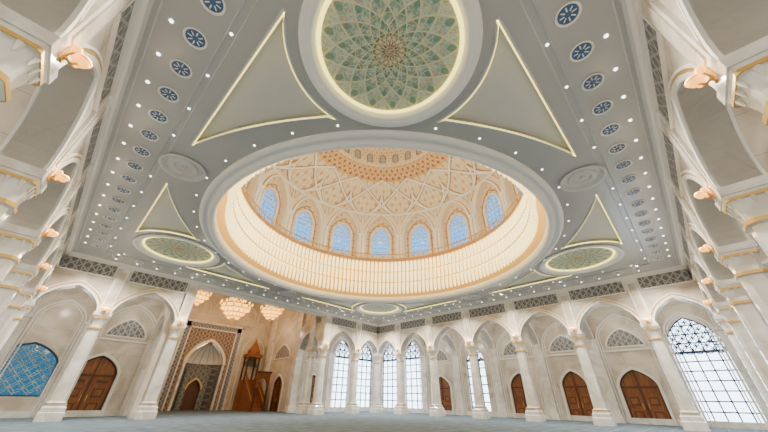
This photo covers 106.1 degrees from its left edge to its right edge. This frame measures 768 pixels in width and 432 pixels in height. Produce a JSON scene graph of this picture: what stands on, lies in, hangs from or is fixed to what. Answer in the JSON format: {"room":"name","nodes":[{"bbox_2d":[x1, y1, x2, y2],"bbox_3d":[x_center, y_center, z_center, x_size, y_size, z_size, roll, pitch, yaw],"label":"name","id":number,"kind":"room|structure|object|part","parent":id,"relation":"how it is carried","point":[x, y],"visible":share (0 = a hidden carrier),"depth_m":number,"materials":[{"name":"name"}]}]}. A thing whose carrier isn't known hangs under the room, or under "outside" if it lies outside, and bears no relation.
{"room":"mosque","nodes":[
{"label":"mosque","id":0,"kind":"room"},
{"bbox_2d":[0,288,374,417],"bbox_3d":[-17.738,17.402,34.605,0.920,10.400,48.000,-26,-41,36],"label":"wall","id":1,"kind":"structure","parent":0,"point":[59,322],"depth_m":26.83,"materials":[{"name":"beige stone"}]},
{"bbox_2d":[0,342,58,396],"bbox_3d":[-29.506,12.320,23.437,0.299,4.143,4.360,-26,-41,36],"label":"window","id":2,"kind":"structure","parent":1,"relation":"in","point":[29,371],"depth_m":23.71,"materials":[{"name":"blue glass"}]},
{"bbox_2d":[65,352,120,415],"bbox_3d":[-26.165,14.867,25.727,0.454,4.953,3.680,-26,-41,36],"label":"door","id":3,"kind":"structure","parent":1,"relation":"in","point":[91,390],"depth_m":26.00,"materials":[{"name":"brown wood"}]},
{"bbox_2d":[299,373,322,402],"bbox_3d":[-10.054,24.258,39.863,0.454,4.653,3.480,-26,-41,36],"label":"door","id":4,"kind":"structure","parent":1,"relation":"in","point":[314,374],"depth_m":40.08,"materials":[{"name":"brown wood"}]},
{"bbox_2d":[331,340,349,407],"bbox_3d":[-6.703,24.013,44.536,0.173,9.241,3.400,-26,-41,36],"label":"window","id":5,"kind":"structure","parent":1,"relation":"in","point":[345,343],"depth_m":44.81,"materials":[{"name":"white glass"}]},
{"bbox_2d":[356,344,371,406],"bbox_3d":[-3.294,25.972,47.544,0.173,9.241,3.400,-26,-41,36],"label":"window","id":6,"kind":"structure","parent":1,"relation":"in","point":[368,350],"depth_m":47.89,"materials":[{"name":"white glass"}]},
{"bbox_2d":[117,291,311,418],"bbox_3d":[-19.648,16.006,37.679,17.350,16.000,18.600,-26,-41,36],"label":"wall","id":7,"kind":"structure","parent":0,"point":[278,339],"depth_m":43.98,"materials":[{"name":"stone"}]},
{"bbox_2d":[157,319,243,410],"bbox_3d":[-26.263,21.392,41.667,2.507,11.000,8.400,-26,-41,36],"label":"mihrab","id":8,"kind":"object","parent":7,"relation":"attached to","point":[197,377],"visible":0.98,"depth_m":41.24,"materials":[{"name":"tile"}]},
{"bbox_2d":[267,374,283,411],"bbox_3d":[-15.331,25.289,41.526,3.080,4.553,0.470,-26,-41,36],"label":"door","id":9,"kind":"structure","parent":7,"relation":"in","point":[276,395],"depth_m":41.52,"materials":[{"name":"brown wood"}]},
{"bbox_2d":[142,295,608,329],"bbox_3d":[-0.239,4.255,23.339,49.000,0.200,49.000,-26,-41,36],"label":"ceiling","id":10,"kind":"structure","parent":0,"point":[148,296],"depth_m":31.32,"materials":[{"name":"white paint"}]},
{"bbox_2d":[73,0,679,323],"bbox_3d":[-0.223,3.216,23.997,38.000,0.500,38.000,-26,-41,36],"label":"ceiling border","id":11,"kind":"object","parent":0,"point":[597,19],"visible":0.35,"depth_m":11.74,"materials":[{"name":"paint"}]},
{"bbox_2d":[76,0,677,323],"bbox_3d":[-0.225,3.355,23.909,35.149,0.270,35.149,-26,-41,36],"label":"trim","id":12,"kind":"structure","parent":11,"relation":"attached to","point":[179,166],"depth_m":12.07,"materials":[{"name":"grey paint"}]},
{"bbox_2d":[91,0,663,320],"bbox_3d":[-0.226,3.448,23.850,33.720,0.049,33.720,-26,-41,36],"label":"rosettes","id":13,"kind":"object","parent":11,"relation":"attached to","point":[570,12],"visible":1,"depth_m":11.64,"materials":[{"name":"blue paint"}]},
{"bbox_2d":[107,0,647,318],"bbox_3d":[-0.222,3.157,24.035,31.800,0.400,31.800,-26,-41,36],"label":"ceiling","id":14,"kind":"structure","parent":0,"point":[212,154],"depth_m":13.06,"materials":[{"name":"paint"}]},
{"bbox_2d":[136,13,621,311],"bbox_3d":[-0.224,3.330,23.925,30.008,0.081,30.008,-26,-41,36],"label":"light strips","id":15,"kind":"object","parent":14,"relation":"attached to","point":[282,15],"visible":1,"depth_m":12.38,"materials":[{"name":"beige"}]},
{"bbox_2d":[140,17,618,308],"bbox_3d":[-0.219,2.967,24.155,38.000,0.350,38.000,-26,-41,36],"label":"ceiling panels","id":16,"kind":"object","parent":14,"relation":"attached to","point":[268,89],"visible":0.09,"depth_m":11.99,"materials":[{"name":"grey paint"}]},
{"bbox_2d":[143,237,212,262],"bbox_3d":[-16.790,2.808,23.750,5.000,0.210,5.000,-26,-41,36],"label":"ceiling medallion","id":17,"kind":"object","parent":16,"relation":"attached to","point":[169,248],"visible":0.84,"depth_m":23.88,"materials":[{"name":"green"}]},
{"bbox_2d":[360,304,397,312],"bbox_3d":[-0.650,12.087,37.991,5.000,0.210,5.000,-26,-41,36],"label":"ceiling medallion","id":18,"kind":"object","parent":16,"relation":"attached to","point":[371,308],"visible":0.79,"depth_m":38.48,"materials":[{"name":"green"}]},
{"bbox_2d":[316,0,463,113],"bbox_3d":[0.205,-5.647,9.998,5.000,0.210,5.000,-26,-41,36],"label":"ceiling medallion","id":19,"kind":"object","parent":16,"relation":"attached to","point":[382,56],"visible":1,"depth_m":9.96,"materials":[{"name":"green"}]},
{"bbox_2d":[546,247,614,270],"bbox_3d":[16.345,3.632,24.240,5.000,0.210,5.000,-26,-41,36],"label":"ceiling medallion","id":20,"kind":"object","parent":16,"relation":"attached to","point":[585,258],"visible":0.91,"depth_m":24.36,"materials":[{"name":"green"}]},
{"bbox_2d":[199,130,563,302],"bbox_3d":[-0.081,-5.922,29.791,28.201,22.500,28.201,-26,-41,36],"label":"dome","id":21,"kind":"object","parent":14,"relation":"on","point":[367,195],"visible":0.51,"depth_m":34.87,"materials":[{"name":"white paint"}]},
{"bbox_2d":[225,157,537,293],"bbox_3d":[-0.190,1.088,25.347,24.790,4.300,24.835,-26,-41,36],"label":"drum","id":22,"kind":"object","parent":21,"relation":"hanging from","point":[244,226],"visible":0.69,"depth_m":29.75,"materials":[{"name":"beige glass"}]},
{"bbox_3d":[-0.154,-1.201,26.798,24.920,1.120,24.920,-26,-41,36],"label":"balustrade","id":23,"kind":"part","parent":21,"relation":"part of","materials":[{"name":"gold metal"}]},
{"bbox_2d":[0,410,767,431],"bbox_3d":[-5.054,15.533,21.448,62.100,0.200,49.200,-26,-41,36],"label":"floor","id":24,"kind":"structure","parent":0,"point":[172,420],"depth_m":21.53,"materials":[{"name":"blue carpet"}]},
{"bbox_2d":[0,301,35,351],"bbox_3d":[-26.480,9.389,19.285,1.400,7.300,1.400,-26,-41,36],"label":"column","id":25,"kind":"structure","parent":24,"relation":"on","point":[29,305],"depth_m":20.46,"materials":[{"name":"white stone"}]},
{"bbox_2d":[0,287,36,338],"bbox_3d":[-23.218,7.766,16.645,1.400,7.300,1.400,-26,-41,36],"label":"column","id":26,"kind":"structure","parent":24,"relation":"on","point":[26,293],"depth_m":17.87,"materials":[{"name":"white stone"}]},
{"bbox_2d":[36,285,47,291],"bbox_3d":[-22.660,4.836,19.135,0.467,0.390,0.467,1,-32,-1],"label":"wall sconce","id":27,"kind":"object","parent":26,"relation":"attached to","point":[43,288],"visible":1,"depth_m":19.09,"materials":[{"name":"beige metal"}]},
{"bbox_2d":[0,263,38,316],"bbox_3d":[-19.157,5.745,13.359,1.400,7.300,1.400,-26,-41,36],"label":"column","id":28,"kind":"structure","parent":24,"relation":"on","point":[19,274],"depth_m":14.68,"materials":[{"name":"white stone"}]},
{"bbox_2d":[39,263,51,269],"bbox_3d":[-18.600,2.816,15.850,0.467,0.390,0.467,1,-32,-1],"label":"wall sconce","id":29,"kind":"object","parent":28,"relation":"attached to","point":[45,265],"visible":1,"depth_m":15.80,"materials":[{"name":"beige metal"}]},
{"bbox_2d":[0,222,41,283],"bbox_3d":[-15.097,3.725,10.074,1.400,7.300,1.400,-26,-41,36],"label":"column","id":30,"kind":"structure","parent":24,"relation":"on","point":[15,240],"depth_m":11.46,"materials":[{"name":"white stone"}]},
{"bbox_2d":[42,229,58,237],"bbox_3d":[-14.540,0.795,12.564,0.467,0.390,0.467,1,-32,-1],"label":"wall sconce","id":31,"kind":"object","parent":30,"relation":"attached to","point":[51,233],"visible":1,"depth_m":12.51,"materials":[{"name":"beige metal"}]},
{"bbox_2d":[0,154,47,224],"bbox_3d":[-11.037,1.705,6.788,1.400,7.300,1.400,-26,-41,36],"label":"column","id":32,"kind":"structure","parent":24,"relation":"on","point":[20,181],"depth_m":8.30,"materials":[{"name":"white stone"}]},
{"bbox_2d":[47,170,69,181],"bbox_3d":[-10.479,-1.224,9.279,0.467,0.390,0.467,1,-32,-1],"label":"wall sconce","id":33,"kind":"object","parent":32,"relation":"attached to","point":[60,176],"visible":0.99,"depth_m":9.23,"materials":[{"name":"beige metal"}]},
{"bbox_2d":[0,3,60,102],"bbox_3d":[-6.976,-0.315,3.503,1.400,7.300,1.400,-26,-41,36],"label":"column","id":34,"kind":"structure","parent":24,"relation":"on","point":[29,52],"depth_m":5.16,"materials":[{"name":"white stone"}]},
{"bbox_2d":[58,45,92,68],"bbox_3d":[-6.419,-3.244,5.994,0.467,0.390,0.467,1,-32,-1],"label":"wall sconce","id":35,"kind":"object","parent":34,"relation":"attached to","point":[79,60],"visible":0.99,"depth_m":5.95,"materials":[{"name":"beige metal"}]},
{"bbox_2d":[32,311,111,421],"bbox_3d":[-23.382,11.170,22.019,1.400,7.300,1.400,-26,-41,36],"label":"column","id":36,"kind":"structure","parent":24,"relation":"on","point":[53,410],"depth_m":21.32,"materials":[{"name":"white stone"}]},
{"bbox_2d":[28,251,379,353],"bbox_3d":[-15.370,12.662,35.009,6.300,4.300,37.840,-26,-41,36],"label":"arcade","id":37,"kind":"object","parent":36,"relation":"on","point":[110,283],"visible":0.87,"depth_m":27.21,"materials":[{"name":"beige stone"}]},
{"bbox_2d":[141,331,168,401],"bbox_3d":[-20.911,14.224,26.775,1.400,7.300,1.400,-26,-41,36],"label":"column","id":38,"kind":"structure","parent":24,"relation":"on","point":[168,331],"depth_m":26.60,"materials":[{"name":"white stone"}]},
{"bbox_2d":[131,323,186,419],"bbox_3d":[-19.526,13.387,25.421,1.400,7.300,1.400,-26,-41,36],"label":"column","id":39,"kind":"structure","parent":24,"relation":"on","point":[147,409],"depth_m":24.75,"materials":[{"name":"white stone"}]},
{"bbox_2d":[232,337,271,411],"bbox_3d":[-18.969,22.880,42.799,6.104,9.890,2.240,-26,-41,36],"label":"minbar","id":40,"kind":"object","parent":24,"relation":"on","point":[249,396],"visible":0.99,"depth_m":41.04,"materials":[{"name":"brown wood"}]},
{"bbox_2d":[295,347,317,413],"bbox_3d":[-9.618,20.716,36.739,1.400,7.300,1.400,-26,-41,36],"label":"column","id":41,"kind":"structure","parent":24,"relation":"on","point":[302,408],"depth_m":36.18,"materials":[{"name":"white stone"}]},
{"bbox_2d":[307,345,328,414],"bbox_3d":[-7.958,20.038,35.628,1.400,7.300,1.400,-26,-41,36],"label":"column","id":42,"kind":"structure","parent":24,"relation":"on","point":[316,407],"depth_m":34.93,"materials":[{"name":"white stone"}]},
{"bbox_2d":[344,350,360,413],"bbox_3d":[-4.102,22.255,39.031,1.400,7.300,1.400,-26,-41,36],"label":"column","id":43,"kind":"structure","parent":24,"relation":"on","point":[352,407],"depth_m":38.33,"materials":[{"name":"white stone"}]},
{"bbox_2d":[369,354,383,412],"bbox_3d":[-1.003,24.036,41.765,1.400,7.300,1.400,-26,-41,36],"label":"column","id":44,"kind":"structure","parent":24,"relation":"on","point":[376,406],"depth_m":41.04,"materials":[{"name":"white stone"}]},
{"bbox_2d":[394,351,408,414],"bbox_3d":[2.260,22.413,39.125,1.400,7.300,1.400,-26,-41,36],"label":"column","id":45,"kind":"structure","parent":24,"relation":"on","point":[401,408],"depth_m":38.47,"materials":[{"name":"white stone"}]},
{"bbox_2d":[426,347,445,416],"bbox_3d":[6.320,20.393,35.839,1.400,7.300,1.400,-26,-41,36],"label":"column","id":46,"kind":"structure","parent":24,"relation":"on","point":[436,409],"depth_m":35.18,"materials":[{"name":"white stone"}]},
{"bbox_2d":[465,343,490,418],"bbox_3d":[10.380,18.373,32.554,1.400,7.300,1.400,-26,-41,36],"label":"column","id":47,"kind":"structure","parent":24,"relation":"on","point":[479,411],"depth_m":31.88,"materials":[{"name":"white stone"}]},
{"bbox_2d":[511,338,546,421],"bbox_3d":[14.440,16.353,29.269,1.400,7.300,1.400,-26,-41,36],"label":"column","id":48,"kind":"structure","parent":24,"relation":"on","point":[533,413],"depth_m":28.59,"materials":[{"name":"white stone"}]},
{"bbox_2d":[568,331,617,425],"bbox_3d":[18.501,14.333,25.983,1.400,7.300,1.400,-26,-41,36],"label":"column","id":49,"kind":"structure","parent":24,"relation":"on","point":[602,416],"depth_m":25.30,"materials":[{"name":"white stone"}]},
{"bbox_2d":[640,322,710,431],"bbox_3d":[22.561,12.313,22.698,1.400,7.300,1.400,-26,-41,36],"label":"column","id":50,"kind":"structure","parent":24,"relation":"on","point":[691,419],"depth_m":22.01,"materials":[{"name":"white stone"}]},
{"bbox_2d":[377,264,719,355],"bbox_3d":[14.104,13.395,35.445,37.840,4.300,6.300,-26,-41,36],"label":"arcade","id":51,"kind":"object","parent":50,"relation":"on","point":[642,295],"visible":0.92,"depth_m":30.24,"materials":[{"name":"beige stone"}]},
{"bbox_2d":[713,301,767,390],"bbox_3d":[22.725,8.908,17.324,1.400,7.300,1.400,-26,-41,36],"label":"column","id":52,"kind":"structure","parent":24,"relation":"on","point":[748,345],"depth_m":17.94,"materials":[{"name":"white stone"}]},
{"bbox_2d":[703,299,713,305],"bbox_3d":[22.241,5.952,19.799,0.467,0.390,0.467,1,-32,-1],"label":"wall sconce","id":53,"kind":"object","parent":52,"relation":"attached to","point":[709,300],"visible":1,"depth_m":19.75,"materials":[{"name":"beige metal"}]},
{"bbox_2d":[713,315,767,405],"bbox_3d":[25.824,10.690,20.058,1.400,7.300,1.400,-26,-41,36],"label":"column","id":54,"kind":"structure","parent":24,"relation":"on","point":[720,320],"depth_m":20.46,"materials":[{"name":"white stone"}]},
{"bbox_2d":[714,239,767,323],"bbox_3d":[15.013,4.474,10.519,1.400,7.300,1.400,-26,-41,36],"label":"column","id":55,"kind":"structure","parent":24,"relation":"on","point":[742,258],"depth_m":11.70,"materials":[{"name":"white stone"}]},
{"bbox_2d":[699,244,714,252],"bbox_3d":[14.528,1.519,12.994,0.467,0.390,0.467,1,-32,-1],"label":"wall sconce","id":56,"kind":"object","parent":55,"relation":"attached to","point":[705,248],"visible":1,"depth_m":12.94,"materials":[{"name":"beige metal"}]},
{"bbox_2d":[714,278,767,363],"bbox_3d":[18.869,6.691,13.921,1.400,7.300,1.400,-26,-41,36],"label":"column","id":57,"kind":"structure","parent":24,"relation":"on","point":[732,289],"depth_m":14.82,"materials":[{"name":"white stone"}]},
{"bbox_2d":[701,278,713,284],"bbox_3d":[18.384,3.736,16.396,0.467,0.390,0.467,1,-32,-1],"label":"wall sconce","id":58,"kind":"object","parent":57,"relation":"attached to","point":[706,280],"visible":1,"depth_m":16.34,"materials":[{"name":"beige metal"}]},
{"bbox_2d":[715,174,767,255],"bbox_3d":[11.157,2.257,7.117,1.400,7.300,1.400,-26,-41,36],"label":"column","id":59,"kind":"structure","parent":24,"relation":"on","point":[746,201],"depth_m":8.53,"materials":[{"name":"white stone"}]},
{"bbox_2d":[694,187,715,198],"bbox_3d":[10.672,-0.698,9.592,0.467,0.390,0.467,1,-32,-1],"label":"wall sconce","id":60,"kind":"object","parent":59,"relation":"attached to","point":[702,193],"visible":1,"depth_m":9.54,"materials":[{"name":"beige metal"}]},
{"bbox_2d":[717,35,767,125],"bbox_3d":[7.301,0.041,3.714,1.400,7.300,1.400,-26,-41,36],"label":"column","id":61,"kind":"structure","parent":24,"relation":"on","point":[742,74],"depth_m":5.43,"materials":[{"name":"white stone"}]},
{"bbox_2d":[684,66,717,87],"bbox_3d":[6.816,-2.915,6.189,0.467,0.390,0.467,1,-32,-1],"label":"wall sconce","id":62,"kind":"object","parent":61,"relation":"attached to","point":[696,80],"visible":1,"depth_m":6.14,"materials":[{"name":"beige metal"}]},
{"bbox_2d":[380,300,767,429],"bbox_3d":[16.245,18.247,35.107,48.000,10.400,0.920,-26,-41,36],"label":"wall","id":63,"kind":"structure","parent":0,"point":[619,343],"depth_m":31.15,"materials":[{"name":"white paint"}]},
{"bbox_2d":[382,346,396,407],"bbox_3d":[1.017,26.083,47.606,3.373,9.222,0.200,-26,-41,36],"label":"window","id":64,"kind":"structure","parent":63,"relation":"in","point":[386,350],"depth_m":47.90,"materials":[{"name":"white glass"}]},
{"bbox_2d":[406,342,421,408],"bbox_3d":[4.606,24.297,44.702,3.373,9.222,0.200,-26,-41,36],"label":"window","id":65,"kind":"structure","parent":63,"relation":"in","point":[410,344],"depth_m":44.89,"materials":[{"name":"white glass"}]},
{"bbox_2d":[431,374,454,414],"bbox_3d":[8.084,24.691,40.150,3.480,4.703,0.470,-26,-41,36],"label":"door","id":66,"kind":"structure","parent":63,"relation":"in","point":[446,392],"depth_m":39.82,"materials":[{"name":"brown wood"}]},
{"bbox_2d":[466,351,490,411],"bbox_3d":[12.316,21.216,37.972,2.773,7.422,0.200,-26,-41,36],"label":"window","id":67,"kind":"structure","parent":63,"relation":"in","point":[480,358],"depth_m":38.19,"materials":[{"name":"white glass"}]},
{"bbox_2d":[508,371,539,417],"bbox_3d":[16.204,20.651,33.579,3.080,4.703,0.470,-26,-41,36],"label":"door","id":68,"kind":"structure","parent":63,"relation":"in","point":[516,384],"depth_m":33.97,"materials":[{"name":"brown wood"}]},
{"bbox_2d":[559,368,592,420],"bbox_3d":[20.265,18.631,30.294,2.880,4.703,0.470,-26,-41,36],"label":"door","id":69,"kind":"structure","parent":63,"relation":"in","point":[579,402],"depth_m":30.39,"materials":[{"name":"brown wood"}]},
{"bbox_2d":[616,367,678,425],"bbox_3d":[24.179,16.725,27.099,3.380,4.603,0.470,-26,-41,36],"label":"door","id":70,"kind":"structure","parent":63,"relation":"in","point":[644,398],"depth_m":27.07,"materials":[{"name":"brown wood"}]},
{"bbox_2d":[667,318,762,422],"bbox_3d":[28.198,13.111,25.254,4.073,8.336,0.200,-26,-41,36],"label":"window","id":71,"kind":"structure","parent":63,"relation":"in","point":[703,350],"depth_m":25.61,"materials":[{"name":"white glass"}]},
{"bbox_3d":[-19.544,9.292,41.936,17.350,0.500,18.600,-26,-41,36],"label":"ceiling","id":72,"kind":"structure","parent":0,"visible":0},
{"bbox_2d":[192,290,211,306],"bbox_3d":[-24.870,9.892,38.693,3.508,4.725,3.540,-26,-41,36],"label":"chandelier","id":73,"kind":"object","parent":72,"relation":"hanging from","point":[201,296],"visible":0.45,"depth_m":37.70,"materials":[{"name":"beige glass"}]},
{"bbox_2d":[219,297,252,322],"bbox_3d":[-21.158,12.444,41.711,4.443,5.705,4.484,-26,-41,36],"label":"chandelier","id":74,"kind":"object","parent":72,"relation":"hanging from","point":[233,309],"visible":0.97,"depth_m":40.13,"materials":[{"name":"beige glass"}]},
{"bbox_2d":[260,305,283,321],"bbox_3d":[-17.433,14.168,45.254,3.508,4.725,3.540,-26,-41,36],"label":"chandelier","id":75,"kind":"object","parent":72,"relation":"hanging from","point":[270,313],"visible":0.94,"depth_m":43.93,"materials":[{"name":"beige glass"}]},
{"bbox_3d":[3.445,-2.176,0.312,1.400,7.300,1.400,-26,-41,36],"label":"column","id":76,"kind":"structure","parent":0,"visible":0},
{"bbox_2d":[620,0,767,314],"bbox_3d":[14.865,-2.380,10.545,6.300,4.300,37.840,-26,-41,36],"label":"arcade","id":77,"kind":"object","parent":76,"relation":"on","point":[699,141],"visible":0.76,"depth_m":9.06,"materials":[{"name":"beige stone"}]},
{"bbox_3d":[-2.916,-2.335,0.218,1.400,7.300,1.400,-26,-41,36],"label":"column","id":78,"kind":"structure","parent":0,"visible":0},
{"bbox_2d":[0,0,154,300],"bbox_3d":[-14.609,-3.113,10.109,37.840,4.300,6.300,-26,-41,36],"label":"arcade","id":79,"kind":"object","parent":78,"relation":"on","point":[66,124],"visible":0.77,"depth_m":8.91,"materials":[{"name":"beige stone"}]}
]}

